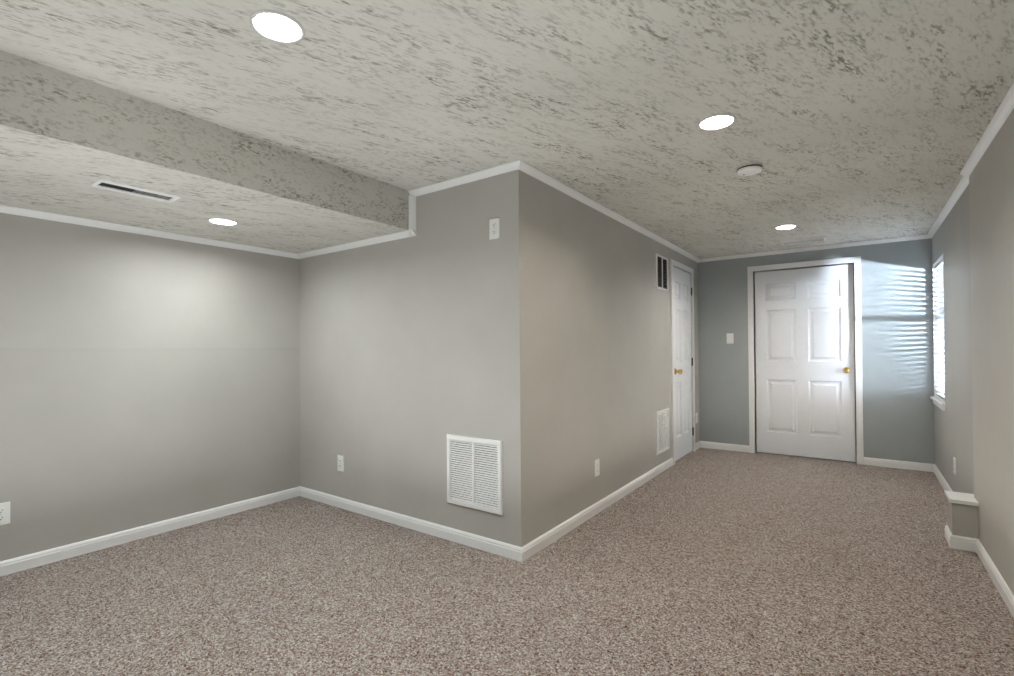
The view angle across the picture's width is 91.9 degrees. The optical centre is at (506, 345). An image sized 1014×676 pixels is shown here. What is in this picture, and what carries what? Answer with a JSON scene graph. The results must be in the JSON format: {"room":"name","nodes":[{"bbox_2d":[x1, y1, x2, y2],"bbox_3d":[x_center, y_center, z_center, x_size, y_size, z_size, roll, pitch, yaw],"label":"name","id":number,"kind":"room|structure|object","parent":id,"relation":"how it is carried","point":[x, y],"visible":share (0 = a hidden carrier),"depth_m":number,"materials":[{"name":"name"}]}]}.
{"room":"finished basement","nodes":[
{"label":"finished basement","id":0,"kind":"room"},
{"bbox_2d":[0,213,299,560],"bbox_3d":[-3.239,0.112,2.046,0.140,2.250,5.322,-1,-1,36],"label":"wall","id":1,"kind":"structure","parent":0,"point":[145,379],"depth_m":3.13,"materials":[{"name":"paint"}]},
{"bbox_2d":[0,501,9,525],"bbox_3d":[-2.718,0.908,2.632,0.009,0.120,0.075,-1,-1,36],"label":"electrical outlet","id":2,"kind":"object","parent":1,"relation":"attached to","point":[4,513],"visible":1,"depth_m":2.65,"materials":[{"name":"white plastic"}]},
{"bbox_2d":[0,486,299,575],"bbox_3d":[-3.168,1.198,1.993,0.014,0.076,5.042,-1,-1,36],"label":"baseboard","id":3,"kind":"structure","parent":1,"relation":"attached to","point":[21,563],"depth_m":3.11,"materials":[{"name":"white wood"}]},
{"bbox_2d":[0,82,1013,262],"bbox_3d":[-0.314,-0.886,2.307,4.335,0.297,8.868,-1,-1,36],"label":"crown molding","id":4,"kind":"structure","parent":1,"relation":"attached to","point":[1002,113],"depth_m":3.25,"materials":[{"name":"white wood"}]},
{"bbox_2d":[0,50,409,253],"bbox_3d":[-2.645,-0.891,1.623,1.341,0.261,5.042,-1,-1,36],"label":"ceiling","id":5,"kind":"structure","parent":0,"point":[67,140],"depth_m":2.35,"materials":[{"name":"white paint"}]},
{"bbox_2d":[91,179,180,202],"bbox_3d":[-1.816,-0.754,2.411,0.125,0.014,0.330,-1,-1,36],"label":"ceiling vent","id":6,"kind":"object","parent":5,"relation":"in","point":[129,189],"visible":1,"depth_m":2.40,"materials":[{"name":"white metal"}]},
{"bbox_2d":[207,218,237,224],"bbox_3d":[-1.737,-0.775,2.998,0.166,0.046,0.166,-1,-1,36],"label":"recessed light","id":7,"kind":"object","parent":5,"relation":"in","point":[221,221],"visible":0.6,"depth_m":3.04,"materials":[{"name":"white glass"}]},
{"bbox_2d":[299,169,534,546],"bbox_3d":[-0.780,0.103,3.472,2.199,2.250,0.140,-1,-1,36],"label":"wall","id":8,"kind":"structure","parent":0,"point":[415,350],"depth_m":3.20,"materials":[{"name":"paint"}]},
{"bbox_2d":[338,455,343,471],"bbox_3d":[-1.265,0.899,3.727,0.075,0.120,0.009,-1,-1,36],"label":"electrical outlet","id":9,"kind":"object","parent":8,"relation":"attached to","point":[340,463],"visible":1,"depth_m":3.72,"materials":[{"name":"white plastic"}]},
{"bbox_2d":[300,486,519,560],"bbox_3d":[-0.808,1.190,3.396,2.160,0.076,0.014,-1,-1,36],"label":"baseboard","id":10,"kind":"structure","parent":8,"relation":"attached to","point":[493,546],"depth_m":3.22,"materials":[{"name":"white wood"}]},
{"bbox_2d":[447,434,502,515],"bbox_3d":[-0.204,0.773,2.963,0.430,0.430,0.016,-1,-1,36],"label":"air vent","id":11,"kind":"object","parent":8,"relation":"in","point":[474,473],"visible":1,"depth_m":2.96,"materials":[{"name":"white metal"}]},
{"bbox_2d":[489,217,499,239],"bbox_3d":[-0.074,-0.684,2.877,0.075,0.120,0.009,-1,-1,36],"label":"electrical outlet","id":12,"kind":"object","parent":8,"relation":"attached to","point":[494,228],"visible":1,"depth_m":2.87,"materials":[{"name":"white plastic"}]},
{"bbox_2d":[0,448,1013,675],"bbox_3d":[-0.297,1.291,2.290,5.215,0.150,9.748,-1,-1,36],"label":"floor","id":13,"kind":"structure","parent":0,"point":[706,562],"depth_m":2.39,"materials":[{"name":"carpet"}]},
{"bbox_2d":[944,490,978,538],"bbox_3d":[2.739,1.053,2.941,0.150,0.288,0.214,-1,-1,36],"label":"ledge","id":14,"kind":"structure","parent":13,"relation":"on","point":[962,511],"depth_m":2.88,"materials":[{"name":"paint"}]},
{"bbox_2d":[0,0,1013,258],"bbox_3d":[-0.316,-1.159,2.309,5.215,0.250,9.748,-1,-1,36],"label":"ceiling","id":15,"kind":"structure","parent":0,"point":[862,120],"depth_m":1.99,"materials":[{"name":"white paint"}]},
{"bbox_2d":[249,10,304,43],"bbox_3d":[-0.747,-1.055,1.597,0.166,0.046,0.166,-1,-1,36],"label":"recessed light","id":16,"kind":"object","parent":15,"relation":"in","point":[277,26],"visible":0.81,"depth_m":1.63,"materials":[{"name":"white glass"}]},
{"bbox_2d":[698,114,735,129],"bbox_3d":[0.981,-1.063,2.295,0.166,0.046,0.166,-1,-1,36],"label":"recessed light","id":17,"kind":"object","parent":15,"relation":"in","point":[716,121],"visible":0.79,"depth_m":2.34,"materials":[{"name":"white glass"}]},
{"bbox_2d":[737,163,762,175],"bbox_3d":[1.420,-1.024,2.871,0.136,0.040,0.136,-1,-1,36],"label":"smoke detector","id":18,"kind":"object","parent":15,"relation":"attached to","point":[749,169],"visible":1,"depth_m":2.83,"materials":[{"name":"white plastic"}]},
{"bbox_2d":[775,225,796,229],"bbox_3d":[2.456,-1.059,4.321,0.166,0.046,0.166,-1,-1,36],"label":"recessed light","id":19,"kind":"object","parent":15,"relation":"in","point":[783,227],"visible":0.58,"depth_m":4.37,"materials":[{"name":"white glass"}]},
{"bbox_2d":[780,236,825,245],"bbox_3d":[2.934,-1.034,4.859,0.380,0.023,0.180,-1,-1,36],"label":"ceiling vent","id":20,"kind":"object","parent":15,"relation":"in","point":[804,240],"visible":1,"depth_m":4.84,"materials":[{"name":"white metal"}]},
{"bbox_2d":[532,177,699,538],"bbox_3d":[1.171,0.095,4.428,0.140,2.250,3.686,-1,-1,36],"label":"wall","id":21,"kind":"structure","parent":0,"point":[601,348],"depth_m":3.54,"materials":[{"name":"paint"}]},
{"bbox_2d":[520,458,672,561],"bbox_3d":[0.884,1.180,3.876,0.014,0.076,2.765,-1,-1,36],"label":"baseboard","id":22,"kind":"structure","parent":21,"relation":"attached to","point":[528,550],"depth_m":3.39,"materials":[{"name":"white wood"}]},
{"bbox_2d":[594,459,599,476],"bbox_3d":[0.657,0.892,3.568,0.009,0.120,0.075,-1,-1,36],"label":"electrical outlet","id":23,"kind":"object","parent":21,"relation":"attached to","point":[597,466],"visible":1,"depth_m":3.56,"materials":[{"name":"white plastic"}]},
{"bbox_2d":[656,253,667,291],"bbox_3d":[1.516,-0.708,4.803,0.024,0.335,0.345,-1,-1,36],"label":"air vent","id":24,"kind":"object","parent":21,"relation":"in","point":[661,272],"visible":0.96,"depth_m":4.79,"materials":[{"name":"white metal"}]},
{"bbox_2d":[656,408,669,454],"bbox_3d":[1.519,0.835,4.769,0.014,0.410,0.360,-1,-1,36],"label":"air vent","id":25,"kind":"object","parent":21,"relation":"in","point":[662,432],"visible":1,"depth_m":4.76,"materials":[{"name":"white metal"}]},
{"bbox_2d":[670,259,695,464],"bbox_3d":[1.901,0.169,5.363,0.075,2.106,0.832,-1,-1,36],"label":"door frame","id":26,"kind":"structure","parent":21,"relation":"attached to","point":[678,265],"depth_m":5.04,"materials":[{"name":"white wood"}]},
{"bbox_2d":[673,267,693,460],"bbox_3d":[1.935,0.196,5.345,0.107,2.027,0.708,-1,-1,36],"label":"door","id":27,"kind":"structure","parent":21,"relation":"in","point":[683,365],"depth_m":5.35,"materials":[{"name":"white wood"}]},
{"bbox_2d":[698,238,934,463],"bbox_3d":[3.210,0.086,5.321,2.416,2.250,0.140,-1,-1,36],"label":"wall","id":28,"kind":"structure","parent":0,"point":[897,346],"depth_m":4.91,"materials":[{"name":"grey paint"}]},
{"bbox_2d":[696,441,749,452],"bbox_3d":[2.526,1.181,5.714,0.543,0.076,0.014,-1,-1,36],"label":"baseboard","id":29,"kind":"structure","parent":28,"relation":"attached to","point":[700,444],"depth_m":5.71,"materials":[{"name":"white wood"}]},
{"bbox_2d":[726,333,733,343],"bbox_3d":[2.580,-0.077,5.677,0.075,0.120,0.016,-1,-1,36],"label":"light switch","id":30,"kind":"object","parent":28,"relation":"attached to","point":[730,338],"visible":1,"depth_m":5.67,"materials":[{"name":"white plastic"}]},
{"bbox_2d":[755,264,855,461],"bbox_3d":[3.175,0.186,5.272,0.912,2.027,0.107,-1,-1,36],"label":"door","id":31,"kind":"structure","parent":28,"relation":"in","point":[804,353],"depth_m":5.27,"materials":[{"name":"white wood"}]},
{"bbox_2d":[747,256,863,464],"bbox_3d":[3.188,0.158,5.291,1.046,2.106,0.098,-1,-1,36],"label":"door frame","id":32,"kind":"structure","parent":28,"relation":"attached to","point":[856,261],"depth_m":5.11,"materials":[{"name":"white wood"}]},
{"bbox_2d":[864,457,931,471],"bbox_3d":[3.814,1.164,4.792,0.530,0.076,0.014,-1,-1,36],"label":"baseboard","id":33,"kind":"structure","parent":28,"relation":"attached to","point":[918,466],"depth_m":4.78,"materials":[{"name":"white wood"}]},
{"bbox_2d":[932,108,1013,594],"bbox_3d":[1.462,0.067,0.947,0.165,2.250,9.008,-1,-1,36],"label":"wall","id":34,"kind":"structure","parent":0,"point":[991,187],"depth_m":2.66,"materials":[{"name":"paint"}]},
{"bbox_2d":[930,254,945,411],"bbox_3d":[3.850,-0.107,4.290,0.170,1.300,0.765,-1,-1,36],"label":"window","id":35,"kind":"structure","parent":34,"relation":"in","point":[938,399],"depth_m":4.56,"materials":[{"name":"white glass"}]},
{"bbox_2d":[932,464,951,490],"bbox_3d":[3.445,1.160,3.808,0.014,0.076,2.043,-1,-1,36],"label":"baseboard","id":36,"kind":"structure","parent":34,"relation":"attached to","point":[941,479],"depth_m":4.23,"materials":[{"name":"white wood"}]},
{"bbox_2d":[953,457,955,474],"bbox_3d":[3.340,0.903,3.661,0.009,0.120,0.075,-1,-1,36],"label":"electrical outlet","id":37,"kind":"object","parent":34,"relation":"attached to","point":[954,465],"visible":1,"depth_m":3.65,"materials":[{"name":"white plastic"}]},
{"bbox_2d":[968,537,1013,617],"bbox_3d":[0.788,1.153,0.140,0.014,0.076,6.635,-1,-1,36],"label":"baseboard","id":38,"kind":"structure","parent":34,"relation":"attached to","point":[1005,592],"depth_m":2.46,"materials":[{"name":"white wood"}]}
]}

